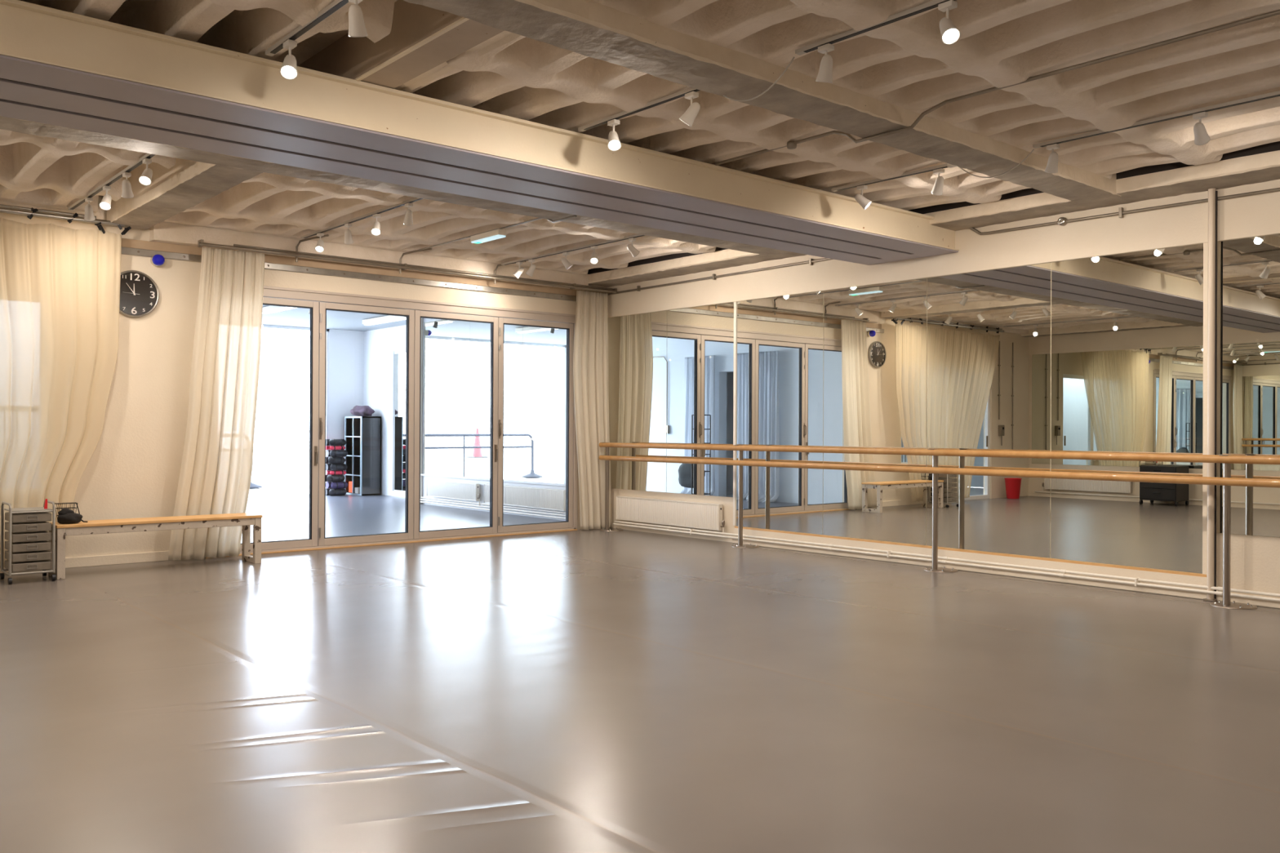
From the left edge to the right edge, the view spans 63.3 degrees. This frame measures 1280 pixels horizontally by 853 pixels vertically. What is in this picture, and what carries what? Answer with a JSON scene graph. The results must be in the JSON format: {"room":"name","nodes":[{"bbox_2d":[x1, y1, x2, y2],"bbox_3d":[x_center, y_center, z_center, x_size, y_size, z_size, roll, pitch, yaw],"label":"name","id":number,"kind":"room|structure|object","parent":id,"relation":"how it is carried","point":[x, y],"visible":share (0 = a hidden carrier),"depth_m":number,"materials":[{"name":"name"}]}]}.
{"room":"exercise studio","nodes":[
{"label":"exercise studio","id":0,"kind":"room"},
{"bbox_2d":[248,448,309,496],"bbox_3d":[-23.748,1.330,31.539,45.000,0.180,41.200,0,0,-41],"label":"floor","id":1,"kind":"structure","parent":0,"point":[279,472],"depth_m":29.39,"materials":[{"name":"grey"}]},
{"bbox_2d":[0,195,605,573],"bbox_3d":[-4.405,-0.496,9.842,10.776,3.500,0.160,0,0,-41],"label":"wall","id":2,"kind":"structure","parent":0,"point":[133,470],"depth_m":9.64,"materials":[{"name":"white paint"}]},
{"bbox_2d":[0,200,103,219],"bbox_3d":[-6.525,-1.894,7.818,4.510,0.132,0.151,0,0,-41],"label":"trim","id":3,"kind":"structure","parent":2,"relation":"attached to","point":[100,214],"depth_m":8.98,"materials":[{"name":"paint"}]},
{"bbox_2d":[65,551,192,568],"bbox_3d":[-4.664,1.207,9.504,1.300,0.090,0.020,0,0,-41],"label":"baseboard","id":4,"kind":"structure","parent":2,"relation":"attached to","point":[102,560],"depth_m":9.42,"materials":[{"name":"white paint"}]},
{"bbox_2d":[119,270,159,317],"bbox_3d":[-4.634,-1.215,9.510,0.428,0.428,0.045,0,0,-41],"label":"wall clock","id":5,"kind":"object","parent":2,"relation":"attached to","point":[139,293],"visible":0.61,"depth_m":9.52,"materials":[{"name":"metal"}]},
{"bbox_2d":[120,246,576,301],"bbox_3d":[-2.592,-1.588,11.261,5.706,0.062,0.040,0,0,-41],"label":"wall rail","id":6,"kind":"object","parent":2,"relation":"attached to","point":[126,251],"visible":0.73,"depth_m":11.00,"materials":[{"name":"metal"}]},
{"bbox_2d":[121,238,606,296],"bbox_3d":[-2.574,-1.660,11.287,5.646,0.078,0.024,0,0,-41],"label":"trim","id":7,"kind":"structure","parent":2,"relation":"attached to","point":[126,242],"depth_m":11.00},
{"bbox_2d":[149,221,588,289],"bbox_3d":[-2.588,-1.792,11.192,5.020,0.186,0.152,0,0,-41],"label":"trim","id":8,"kind":"structure","parent":2,"relation":"attached to","point":[164,232],"depth_m":10.68,"materials":[{"name":"paint"}]},
{"bbox_2d":[205,285,577,558],"bbox_3d":[-2.479,-0.059,11.398,4.450,2.650,0.125,0,0,-41],"label":"door frame","id":9,"kind":"structure","parent":2,"relation":"attached to","point":[268,291],"depth_m":11.48,"materials":[{"name":"silver metal"}]},
{"bbox_2d":[240,297,573,551],"bbox_3d":[-2.473,-0.021,11.376,4.343,2.508,0.126,0,0,-41],"label":"door","id":10,"kind":"structure","parent":2,"relation":"in","point":[322,540],"depth_m":11.36,"materials":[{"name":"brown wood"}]},
{"bbox_2d":[262,305,406,331],"bbox_3d":[-4.928,-1.937,14.983,6.400,0.200,8.330,0,0,-41],"label":"ceiling","id":11,"kind":"structure","parent":0,"point":[297,317],"depth_m":17.93,"materials":[{"name":"grey"}]},
{"bbox_2d":[262,305,295,314],"bbox_3d":[-5.338,-1.782,15.507,0.140,0.090,1.500,0,0,-41],"label":"ceiling light","id":12,"kind":"object","parent":11,"relation":"attached to","point":[268,309],"visible":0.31,"depth_m":15.65,"materials":[{"name":"white plastic"}]},
{"bbox_2d":[362,315,406,325],"bbox_3d":[-4.200,-1.774,17.207,0.140,0.090,1.500,0,0,-41],"label":"ceiling light","id":13,"kind":"object","parent":11,"relation":"attached to","point":[389,318],"visible":0.71,"depth_m":17.18,"materials":[{"name":"white plastic"}]},
{"bbox_2d":[0,493,1279,852],"bbox_3d":[-2.278,1.308,7.927,11.530,0.100,22.400,0,0,-41],"label":"floor","id":14,"kind":"structure","parent":0,"point":[590,691],"depth_m":4.72,"materials":[{"name":"beige plastic"}]},
{"bbox_2d":[0,500,56,584],"bbox_3d":[-4.960,0.927,8.420,0.329,0.637,0.392,0,0,-41],"label":"cart","id":15,"kind":"object","parent":14,"relation":"on","point":[28,535],"visible":0.98,"depth_m":8.32,"materials":[{"name":"grey metal"}]},
{"bbox_2d":[4,506,52,511],"bbox_3d":[-4.959,0.674,8.420,0.285,0.012,0.320,0,0,-41],"label":"tray","id":16,"kind":"object","parent":15,"relation":"on","point":[37,508],"depth_m":8.34,"materials":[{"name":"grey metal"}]},
{"bbox_2d":[48,512,262,579],"bbox_3d":[-4.217,1.031,9.123,1.680,0.444,0.350,0,0,-41],"label":"bench","id":17,"kind":"object","parent":14,"relation":"on","point":[246,520],"visible":0.89,"depth_m":9.02,"materials":[{"name":"white paint"}]},
{"bbox_2d":[57,507,87,524],"bbox_3d":[-4.726,0.740,8.630,0.156,0.127,0.195,0,0,21],"label":"bag","id":18,"kind":"object","parent":17,"relation":"on","point":[66,516],"visible":1,"depth_m":8.57,"materials":[{"name":"black fabric"}]},
{"bbox_2d":[325,488,346,495],"bbox_3d":[-5.615,1.207,19.143,0.344,0.130,0.309,0,0,-41],"label":"rolled mat","id":19,"kind":"object","parent":14,"relation":"on","point":[331,491],"visible":0.91,"depth_m":19.05,"materials":[{"name":"grey plastic"}]},
{"bbox_2d":[325,481,347,488],"bbox_3d":[-5.596,1.079,19.160,0.309,0.130,0.344,0,0,44],"label":"rolled mat","id":20,"kind":"object","parent":19,"relation":"on","point":[334,485],"visible":0.96,"depth_m":19.09,"materials":[{"name":"purple plastic"}]},
{"bbox_2d":[325,475,345,482],"bbox_3d":[-5.638,0.951,19.123,0.344,0.130,0.309,0,0,-37],"label":"rolled mat","id":21,"kind":"object","parent":20,"relation":"on","point":[331,478],"visible":0.89,"depth_m":19.01,"materials":[{"name":"black plastic"}]},
{"bbox_2d":[326,471,346,475],"bbox_3d":[-5.602,0.851,19.154,0.316,0.076,0.254,0,0,-37],"label":"rolled mat","id":22,"kind":"object","parent":21,"relation":"on","point":[331,473],"visible":0.99,"depth_m":19.07,"materials":[{"name":"red plastic"}]},
{"bbox_2d":[325,463,346,471],"bbox_3d":[-5.606,0.750,19.151,0.309,0.130,0.344,0,0,44],"label":"rolled mat","id":23,"kind":"object","parent":22,"relation":"on","point":[335,467],"visible":0.96,"depth_m":19.08,"materials":[{"name":"fabric"}]},
{"bbox_2d":[344,416,381,495],"bbox_3d":[-5.193,0.542,19.454,0.400,1.460,0.700,0,0,-41],"label":"shelf unit","id":24,"kind":"object","parent":14,"relation":"on","point":[362,434],"visible":0.88,"depth_m":19.27,"materials":[{"name":"black paint"}]},
{"bbox_2d":[350,405,374,416],"bbox_3d":[-5.174,-0.294,19.424,0.512,0.202,0.374,0,0,36],"label":"folded blanket","id":25,"kind":"object","parent":24,"relation":"on","point":[357,411],"visible":1,"depth_m":19.29,"materials":[{"name":"fabric"}]},
{"bbox_2d":[599,442,1279,609],"bbox_3d":[2.904,0.741,9.008,0.296,1.084,10.298,0,0,-41],"label":"ballet barre","id":26,"kind":"object","parent":14,"relation":"on","point":[1226,481],"visible":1,"depth_m":8.91,"materials":[{"name":"brown wood"}]},
{"bbox_2d":[1203,188,1217,601],"bbox_3d":[4.215,-0.234,7.662,0.080,3.040,0.080,0,0,-41],"label":"pole","id":27,"kind":"object","parent":14,"relation":"on","point":[1212,193],"visible":1,"depth_m":7.64,"materials":[{"name":"silver metal"}]},
{"bbox_2d":[0,0,1279,274],"bbox_3d":[0.021,-2.014,4.362,9.950,0.340,13.600,0,0,-41],"label":"ceiling","id":28,"kind":"structure","parent":0,"point":[905,63],"depth_m":5.97,"materials":[{"name":"paint"}]},
{"bbox_2d":[67,153,155,210],"bbox_3d":[-4.058,-1.862,7.945,0.040,0.028,2.550,0,0,-41],"label":"track","id":29,"kind":"object","parent":28,"relation":"attached to","point":[129,168],"visible":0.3,"depth_m":7.85,"materials":[{"name":"white metal"}]},
{"bbox_2d":[84,197,95,221],"bbox_3d":[-4.465,-1.758,8.433,0.087,0.184,0.112,0,0,-41],"label":"track spotlight","id":30,"kind":"object","parent":29,"relation":"hanging from","point":[89,215],"visible":1,"depth_m":8.40,"materials":[{"name":"white plastic"}]},
{"bbox_2d":[98,185,111,210],"bbox_3d":[-4.111,-1.757,7.989,0.081,0.184,0.118,0,0,-22],"label":"track spotlight","id":31,"kind":"object","parent":29,"relation":"hanging from","point":[105,204],"visible":1,"depth_m":7.98,"materials":[{"name":"white plastic"}]},
{"bbox_2d":[121,172,133,198],"bbox_3d":[-3.742,-1.756,7.590,0.090,0.184,0.112,0,0,-41],"label":"track spotlight","id":32,"kind":"object","parent":29,"relation":"hanging from","point":[126,193],"visible":1,"depth_m":7.56,"materials":[{"name":"white plastic"}]},
{"bbox_2d":[138,158,152,186],"bbox_3d":[-3.416,-1.756,7.177,0.081,0.184,0.120,0,0,-17],"label":"track spotlight","id":33,"kind":"object","parent":29,"relation":"hanging from","point":[145,179],"visible":1,"depth_m":7.16,"materials":[{"name":"white plastic"}]},
{"bbox_2d":[106,158,262,229],"bbox_3d":[-3.672,-1.966,8.249,0.352,0.361,2.910,0,0,-41],"label":"trim","id":34,"kind":"structure","parent":28,"relation":"attached to","point":[177,188],"depth_m":8.10,"materials":[{"name":"paint"}]},
{"bbox_2d":[0,204,124,226],"bbox_3d":[-5.835,-1.816,8.180,3.270,0.074,0.064,0,0,-41],"label":"pole","id":35,"kind":"object","parent":34,"relation":"attached to","point":[15,210],"visible":0.92,"depth_m":8.86,"materials":[{"name":"metal"}]},
{"bbox_2d":[0,217,121,568],"bbox_3d":[-5.799,-0.285,8.198,3.141,2.911,0.077,0,0,-41],"label":"sheer curtain","id":36,"kind":"object","parent":35,"relation":"hanging from","point":[60,286],"visible":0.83,"depth_m":8.88,"materials":[{"name":"beige fabric"}]},
{"bbox_2d":[265,0,349,56],"bbox_3d":[-0.440,-1.857,3.539,0.040,0.028,4.350,0,0,-41],"label":"track","id":37,"kind":"object","parent":28,"relation":"attached to","point":[335,5],"visible":1,"depth_m":4.82,"materials":[{"name":"white metal"}]},
{"bbox_2d":[280,39,297,79],"bbox_3d":[-1.683,-1.754,4.972,0.081,0.184,0.118,0,0,-24],"label":"track spotlight","id":38,"kind":"object","parent":37,"relation":"hanging from","point":[288,70],"visible":1,"depth_m":4.96,"materials":[{"name":"white plastic"}]},
{"bbox_2d":[348,0,368,36],"bbox_3d":[-1.209,-1.753,4.449,0.081,0.184,0.110,0,0,-9],"label":"track spotlight","id":39,"kind":"object","parent":37,"relation":"hanging from","point":[357,28],"visible":1,"depth_m":4.42,"materials":[{"name":"white plastic"}]},
{"bbox_2d":[300,197,423,239],"bbox_3d":[-2.467,-1.852,9.223,0.040,0.028,2.620,0,0,-41],"label":"track","id":40,"kind":"object","parent":28,"relation":"attached to","point":[414,199],"visible":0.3,"depth_m":9.20,"materials":[{"name":"white metal"}]},
{"bbox_2d":[403,202,413,226],"bbox_3d":[-1.908,-1.746,8.583,0.087,0.184,0.112,0,0,-41],"label":"track spotlight","id":41,"kind":"object","parent":40,"relation":"hanging from","point":[408,221],"visible":1,"depth_m":8.55,"materials":[{"name":"white plastic"}]},
{"bbox_2d":[0,115,791,255],"bbox_3d":[-2.381,-1.981,7.241,10.050,0.445,0.356,0,0,-41],"label":"trim","id":42,"kind":"structure","parent":28,"relation":"attached to","point":[24,126],"depth_m":7.39,"materials":[{"name":"paint"}]},
{"bbox_2d":[297,0,504,88],"bbox_3d":[0.854,-1.996,2.968,0.220,0.288,10.400,0,0,-41],"label":"trim","id":43,"kind":"structure","parent":28,"relation":"attached to","point":[349,57],"depth_m":5.25,"materials":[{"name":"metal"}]},
{"bbox_2d":[355,17,469,80],"bbox_3d":[0.769,-1.850,2.895,0.022,0.012,10.400,0,0,-41],"label":"trim","id":44,"kind":"structure","parent":28,"relation":"attached to","point":[462,20],"depth_m":5.07,"materials":[{"name":"beige metal"}]},
{"bbox_2d":[0,0,959,265],"bbox_3d":[-1.392,-1.718,6.312,10.346,0.263,1.000,0,0,-41],"label":"steel beam","id":45,"kind":"structure","parent":28,"relation":"attached to","point":[60,68],"depth_m":5.93,"materials":[{"name":"beige metal"}]},
{"bbox_2d":[417,217,542,250],"bbox_3d":[-1.509,-1.854,9.965,0.016,0.016,2.500,0,0,-41],"label":"track","id":46,"kind":"object","parent":28,"relation":"attached to","point":[536,219],"visible":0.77,"depth_m":10.11,"materials":[{"name":"metal"}]},
{"bbox_2d":[470,228,506,244],"bbox_3d":[-1.444,-1.808,9.889,0.090,0.071,0.500,0,0,-41],"label":"exit light","id":47,"kind":"object","parent":28,"relation":"attached to","point":[498,233],"visible":1,"depth_m":9.82,"materials":[{"name":"white plastic"}]},
{"bbox_2d":[471,235,506,244],"bbox_3d":[-1.444,-1.782,9.889,0.084,0.012,0.480,0,0,-41],"label":"diffuser","id":48,"kind":"object","parent":47,"relation":"attached to","point":[481,238],"depth_m":9.89,"materials":[{"name":"white"}]},
{"bbox_2d":[393,0,591,92],"bbox_3d":[0.991,-2.026,3.085,0.112,0.326,10.400,0,0,-41],"label":"trim","id":49,"kind":"structure","parent":28,"relation":"attached to","point":[505,37],"depth_m":5.40,"materials":[{"name":"paint"}]},
{"bbox_2d":[501,234,645,265],"bbox_3d":[-0.686,-1.841,10.802,0.040,0.028,2.700,0,0,-41],"label":"track","id":50,"kind":"object","parent":28,"relation":"attached to","point":[634,235],"visible":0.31,"depth_m":10.78,"materials":[{"name":"white metal"}]},
{"bbox_2d":[577,87,700,131],"bbox_3d":[0.015,-1.849,6.035,0.040,0.028,1.190,0,0,-41],"label":"track","id":51,"kind":"object","parent":28,"relation":"attached to","point":[682,93],"visible":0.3,"depth_m":6.04,"materials":[{"name":"white metal"}]},
{"bbox_2d":[607,119,621,151],"bbox_3d":[-0.162,-1.744,6.224,0.081,0.184,0.119,0,0,-22],"label":"track spotlight","id":52,"kind":"object","parent":51,"relation":"attached to","point":[614,143],"visible":1,"depth_m":6.21,"materials":[{"name":"white plastic"}]},
{"bbox_2d":[679,91,700,127],"bbox_3d":[0.271,-1.744,5.720,0.118,0.184,0.081,0,0,35],"label":"track spotlight","id":53,"kind":"object","parent":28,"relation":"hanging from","point":[689,116],"visible":1,"depth_m":5.70,"materials":[{"name":"white plastic"}]},
{"bbox_2d":[404,0,1120,204],"bbox_3d":[-0.250,-1.984,4.755,10.050,0.433,0.326,0,0,-41],"label":"beam","id":54,"kind":"structure","parent":28,"relation":"attached to","point":[592,29],"depth_m":5.39,"materials":[{"name":"paint"}]},
{"bbox_2d":[795,0,955,55],"bbox_3d":[1.625,-1.847,4.156,0.040,0.028,2.600,0,0,-41],"label":"track","id":55,"kind":"object","parent":28,"relation":"attached to","point":[934,3],"visible":1,"depth_m":4.79,"materials":[{"name":"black metal"}]},
{"bbox_2d":[815,43,834,83],"bbox_3d":[0.896,-1.743,5.019,0.083,0.182,0.097,0,0,-41],"label":"track spotlight","id":56,"kind":"object","parent":55,"relation":"hanging from","point":[824,74],"visible":1,"depth_m":4.99,"materials":[{"name":"white plastic"}]},
{"bbox_2d":[937,0,960,44],"bbox_3d":[1.328,-1.742,4.485,0.081,0.184,0.119,0,0,-18],"label":"track spotlight","id":57,"kind":"object","parent":55,"relation":"hanging from","point":[950,33],"visible":1,"depth_m":4.47,"materials":[{"name":"white plastic"}]},
{"bbox_2d":[831,163,957,191],"bbox_3d":[1.867,-1.837,7.670,0.040,0.028,1.120,0,0,-41],"label":"track","id":58,"kind":"object","parent":28,"relation":"attached to","point":[946,165],"visible":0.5,"depth_m":7.63,"materials":[{"name":"white metal"}]},
{"bbox_2d":[854,185,871,209],"bbox_3d":[1.696,-1.734,7.885,0.128,0.182,0.081,0,0,27],"label":"track spotlight","id":59,"kind":"object","parent":58,"relation":"attached to","point":[860,199],"visible":1,"depth_m":7.86,"materials":[{"name":"white plastic"}]},
{"bbox_2d":[931,168,944,195],"bbox_3d":[2.124,-1.732,7.386,0.081,0.184,0.116,0,0,-20],"label":"track spotlight","id":60,"kind":"object","parent":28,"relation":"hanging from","point":[937,189],"visible":1,"depth_m":7.36,"materials":[{"name":"white plastic"}]},
{"bbox_2d":[715,8,1279,165],"bbox_3d":[2.161,-1.796,5.406,0.022,0.117,5.000,0,0,-41],"label":"conduit","id":61,"kind":"object","parent":28,"relation":"attached to","point":[1273,13],"visible":0.98,"depth_m":5.44,"materials":[{"name":"metal"}]},
{"bbox_2d":[1032,90,1279,148],"bbox_3d":[3.468,-1.835,5.802,0.040,0.028,2.700,0,0,-41],"label":"track","id":62,"kind":"object","parent":28,"relation":"attached to","point":[1274,94],"visible":1,"depth_m":6.15,"materials":[{"name":"white metal"}]},
{"bbox_2d":[1044,143,1059,173],"bbox_3d":[2.677,-1.731,6.738,0.082,0.184,0.112,0,0,-2],"label":"track spotlight","id":63,"kind":"object","parent":62,"relation":"hanging from","point":[1051,166],"visible":1,"depth_m":6.71,"materials":[{"name":"white plastic"}]},
{"bbox_2d":[1192,111,1209,145],"bbox_3d":[3.262,-1.732,6.054,0.131,0.181,0.082,0,0,-41],"label":"track spotlight","id":64,"kind":"object","parent":62,"relation":"hanging from","point":[1202,137],"visible":1,"depth_m":6.03,"materials":[{"name":"white plastic"}]},
{"bbox_2d":[328,318,1279,598],"bbox_3d":[1.663,-0.467,11.467,0.954,3.500,22.250,0,0,-41],"label":"wall","id":65,"kind":"structure","parent":0,"point":[360,362],"depth_m":18.69,"materials":[{"name":"white paint"}]},
{"bbox_2d":[248,324,328,497],"bbox_3d":[-7.852,-0.293,17.806,5.250,3.100,0.060,0,0,-41],"label":"window","id":66,"kind":"structure","parent":65,"relation":"in","point":[263,325],"depth_m":19.47,"materials":[{"name":"white paint"}]},
{"bbox_2d":[390,351,394,490],"bbox_3d":[-4.529,-0.101,19.015,0.030,2.550,0.070,0,0,-41],"label":"trim","id":67,"kind":"structure","parent":65,"relation":"attached to","point":[392,352],"depth_m":18.99,"materials":[{"name":"white paint"}]},
{"bbox_2d":[393,352,405,490],"bbox_3d":[-4.189,-0.085,18.635,0.008,2.480,0.947,0,0,-41],"label":"wall mirror","id":68,"kind":"object","parent":65,"relation":"attached to","point":[399,415],"visible":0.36,"depth_m":18.82,"materials":[{"name":"clear glass"}]},
{"bbox_2d":[197,239,617,293],"bbox_3d":[-2.224,-1.704,11.344,5.032,0.060,0.096,0,0,-41],"label":"curtain rod","id":69,"kind":"object","parent":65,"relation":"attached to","point":[201,242],"visible":1,"depth_m":11.02,"materials":[{"name":"metal"}]},
{"bbox_2d":[168,247,265,559],"bbox_3d":[-3.982,-0.219,9.822,0.870,2.921,0.092,0,0,-41],"label":"curtain","id":70,"kind":"object","parent":69,"relation":"hanging from","point":[215,473],"visible":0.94,"depth_m":9.83,"materials":[{"name":"white fabric"}]},
{"bbox_2d":[573,290,612,529],"bbox_3d":[-0.580,-0.193,12.821,0.620,2.931,0.089,0,0,-41],"label":"curtain","id":71,"kind":"object","parent":69,"relation":"hanging from","point":[590,355],"visible":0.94,"depth_m":12.80,"materials":[{"name":"white fabric"}]},
{"bbox_2d":[420,317,422,504],"bbox_3d":[-3.614,-0.276,17.080,0.080,3.100,0.080,0,0,-41],"label":"trim","id":72,"kind":"structure","parent":65,"relation":"attached to","point":[421,353],"depth_m":17.05,"materials":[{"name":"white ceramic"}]},
{"bbox_2d":[423,320,470,476],"bbox_3d":[-3.076,-0.465,16.493,0.008,2.480,1.427,0,0,-41],"label":"window","id":73,"kind":"structure","parent":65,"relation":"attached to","point":[446,362],"depth_m":16.47,"materials":[{"name":"clear glass"}]},
{"bbox_2d":[426,480,480,506],"bbox_3d":[-2.920,1.030,16.229,0.062,0.330,1.566,0,0,-41],"label":"radiator","id":74,"kind":"object","parent":65,"relation":"attached to","point":[444,489],"visible":1,"depth_m":16.17,"materials":[{"name":"white metal"}]},
{"bbox_2d":[426,480,477,484],"bbox_3d":[-2.937,0.871,16.252,0.060,0.012,1.500,0,0,-41],"label":"grille","id":75,"kind":"object","parent":74,"relation":"attached to","point":[428,482],"depth_m":16.36,"materials":[{"name":"white metal"}]},
{"bbox_2d":[420,473,565,486],"bbox_3d":[-2.159,0.793,15.391,0.040,0.027,4.380,0,0,-41],"label":"trim","id":76,"kind":"structure","parent":65,"relation":"attached to","point":[421,474],"depth_m":15.46,"materials":[{"name":"white paint"}]},
{"bbox_2d":[420,497,565,519],"bbox_3d":[-2.122,1.201,15.305,0.052,0.092,4.800,0,0,-41],"label":"pipe","id":77,"kind":"object","parent":65,"relation":"attached to","point":[420,497],"visible":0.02,"depth_m":15.15,"materials":[{"name":"white metal"}]},
{"bbox_2d":[469,321,522,480],"bbox_3d":[-2.145,-0.464,15.408,0.008,2.480,1.427,0,0,-41],"label":"window","id":78,"kind":"structure","parent":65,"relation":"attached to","point":[480,332],"depth_m":15.52,"materials":[{"name":"clear glass"}]},
{"bbox_2d":[484,484,565,511],"bbox_3d":[-1.631,1.027,14.725,0.062,0.340,2.066,0,0,-41],"label":"radiator","id":79,"kind":"object","parent":65,"relation":"attached to","point":[522,496],"visible":0.71,"depth_m":14.54,"materials":[{"name":"white metal"}]},
{"bbox_2d":[484,484,565,491],"bbox_3d":[-1.649,0.863,14.748,0.060,0.012,2.000,0,0,-41],"label":"grille","id":80,"kind":"object","parent":79,"relation":"attached to","point":[486,486],"depth_m":14.69,"materials":[{"name":"white metal"}]},
{"bbox_2d":[522,325,566,484],"bbox_3d":[-1.214,-0.462,14.322,0.008,2.480,1.427,0,0,-41],"label":"window","id":81,"kind":"structure","parent":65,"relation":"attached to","point":[544,349],"depth_m":14.46,"materials":[{"name":"clear glass"}]},
{"bbox_2d":[608,315,621,488],"bbox_3d":[-0.325,-0.299,13.046,0.008,2.155,0.262,0,0,-41],"label":"mirror panel","id":82,"kind":"object","parent":65,"relation":"attached to","point":[614,322],"visible":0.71,"depth_m":13.03,"materials":[{"name":"clear glass"}]},
{"bbox_2d":[620,310,666,492],"bbox_3d":[0.041,-0.298,12.619,0.008,2.155,0.847,0,0,-41],"label":"mirror panel","id":83,"kind":"object","parent":65,"relation":"attached to","point":[643,335],"visible":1,"depth_m":12.60,"materials":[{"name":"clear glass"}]},
{"bbox_2d":[616,496,724,532],"bbox_3d":[0.331,1.032,12.199,0.062,0.335,1.856,0,0,-41],"label":"radiator","id":84,"kind":"object","parent":65,"relation":"attached to","point":[708,516],"visible":1,"depth_m":12.13,"materials":[{"name":"white metal"}]},
{"bbox_2d":[616,496,719,505],"bbox_3d":[0.314,0.871,12.222,0.060,0.012,1.790,0,0,-41],"label":"grille","id":85,"kind":"object","parent":84,"relation":"attached to","point":[657,501],"depth_m":12.29,"materials":[{"name":"white metal"}]},
{"bbox_2d":[666,302,733,497],"bbox_3d":[0.680,-0.297,11.874,0.008,2.155,1.104,0,0,-41],"label":"mirror panel","id":86,"kind":"object","parent":65,"relation":"attached to","point":[700,339],"visible":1,"depth_m":11.85,"materials":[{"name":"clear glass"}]},
{"bbox_2d":[733,301,737,525],"bbox_3d":[1.046,-0.144,11.436,0.020,2.470,0.035,0,0,-41],"label":"trim","id":87,"kind":"structure","parent":65,"relation":"attached to","point":[735,302],"depth_m":11.42,"materials":[{"name":"white wood"}]},
{"bbox_2d":[736,290,823,534],"bbox_3d":[1.458,-0.140,10.965,0.008,2.468,1.214,0,0,-41],"label":"mirror panel","id":88,"kind":"object","parent":65,"relation":"attached to","point":[780,340],"visible":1,"depth_m":10.93,"materials":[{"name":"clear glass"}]},
{"bbox_2d":[822,277,927,545],"bbox_3d":[2.250,-0.138,10.040,0.008,2.468,1.209,0,0,-41],"label":"mirror panel","id":89,"kind":"object","parent":65,"relation":"attached to","point":[875,335],"visible":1,"depth_m":10.01,"materials":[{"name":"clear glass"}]},
{"bbox_2d":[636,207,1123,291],"bbox_3d":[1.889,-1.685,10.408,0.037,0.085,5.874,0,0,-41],"label":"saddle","id":90,"kind":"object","parent":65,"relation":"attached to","point":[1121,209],"visible":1,"depth_m":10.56,"materials":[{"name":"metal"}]},
{"bbox_2d":[607,257,833,295],"bbox_3d":[0.898,-1.675,11.567,0.026,0.047,4.000,0,0,-41],"label":"conduit","id":91,"kind":"object","parent":90,"relation":"attached to","point":[823,259],"visible":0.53,"depth_m":11.46,"materials":[{"name":"metal"}]},
{"bbox_2d":[968,187,1279,235],"bbox_3d":[4.082,-1.762,7.664,0.272,0.211,4.329,0,0,-41],"label":"conduit","id":92,"kind":"object","parent":90,"relation":"attached to","point":[1276,189],"visible":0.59,"depth_m":8.11,"materials":[{"name":"metal"}]},
{"bbox_2d":[586,141,1279,274],"bbox_3d":[3.916,-2.030,7.799,0.414,0.350,13.750,0,0,-41],"label":"trim","id":93,"kind":"structure","parent":65,"relation":"attached to","point":[1274,146],"depth_m":8.37,"materials":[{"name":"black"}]},
{"bbox_2d":[588,150,1279,287],"bbox_3d":[3.907,-1.805,7.798,0.441,0.116,13.760,0,0,-41],"label":"trim","id":94,"kind":"structure","parent":65,"relation":"attached to","point":[1264,166],"depth_m":8.40,"materials":[{"name":"paint"}]},
{"bbox_2d":[605,178,1279,317],"bbox_3d":[4.057,-1.572,7.926,0.030,0.405,13.760,0,0,-41],"label":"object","id":95,"kind":"structure","parent":65,"relation":"attached to","point":[1258,215],"depth_m":8.94,"materials":[{"name":"white paint"}]},
{"bbox_2d":[613,520,1279,601],"bbox_3d":[4.013,1.204,7.853,0.065,0.062,13.300,0,0,-41],"label":"baseboard","id":96,"kind":"structure","parent":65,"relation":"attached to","point":[1137,580],"depth_m":8.98,"materials":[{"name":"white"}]},
{"bbox_2d":[733,528,1206,590],"bbox_3d":[2.633,1.173,9.568,0.030,0.110,4.900,0,0,-41],"label":"trim","id":97,"kind":"structure","parent":65,"relation":"attached to","point":[1184,579],"depth_m":9.01,"materials":[{"name":"white paint"}]},
{"bbox_2d":[734,525,1206,577],"bbox_3d":[2.633,1.108,9.574,0.022,0.021,4.870,0,0,-41],"label":"wood ledge","id":98,"kind":"object","parent":97,"relation":"on","point":[735,526],"visible":0.85,"depth_m":9.01,"materials":[{"name":"brown wood"}]},
{"bbox_2d":[926,262,1051,558],"bbox_3d":[3.037,-0.137,9.122,0.008,2.468,1.197,0,0,-41],"label":"mirror panel","id":99,"kind":"object","parent":65,"relation":"attached to","point":[989,331],"visible":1,"depth_m":9.07,"materials":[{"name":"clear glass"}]},
{"bbox_2d":[732,538,1279,608],"bbox_3d":[4.772,1.259,7.056,0.050,0.055,11.500,0,0,-41],"label":"baseboard","id":100,"kind":"structure","parent":65,"relation":"attached to","point":[1264,603],"depth_m":8.75,"materials":[{"name":"white paint"}]},
{"bbox_2d":[1050,243,1203,573],"bbox_3d":[3.819,-0.136,8.210,0.008,2.468,1.194,0,0,-41],"label":"mirror panel","id":101,"kind":"object","parent":65,"relation":"attached to","point":[1127,328],"visible":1,"depth_m":8.17,"materials":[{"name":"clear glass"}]},
{"bbox_2d":[1202,242,1208,574],"bbox_3d":[4.233,-0.129,7.718,0.020,2.490,0.090,0,0,-41],"label":"trim","id":102,"kind":"structure","parent":65,"relation":"attached to","point":[1205,244],"depth_m":7.73,"materials":[{"name":"white paint"}]},
{"bbox_2d":[1216,233,1279,537],"bbox_3d":[4.662,-0.291,7.228,0.008,2.155,1.207,0,0,-41],"label":"mirror panel","id":103,"kind":"object","parent":65,"relation":"attached to","point":[1248,423],"visible":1,"depth_m":7.52,"materials":[{"name":"clear glass"}]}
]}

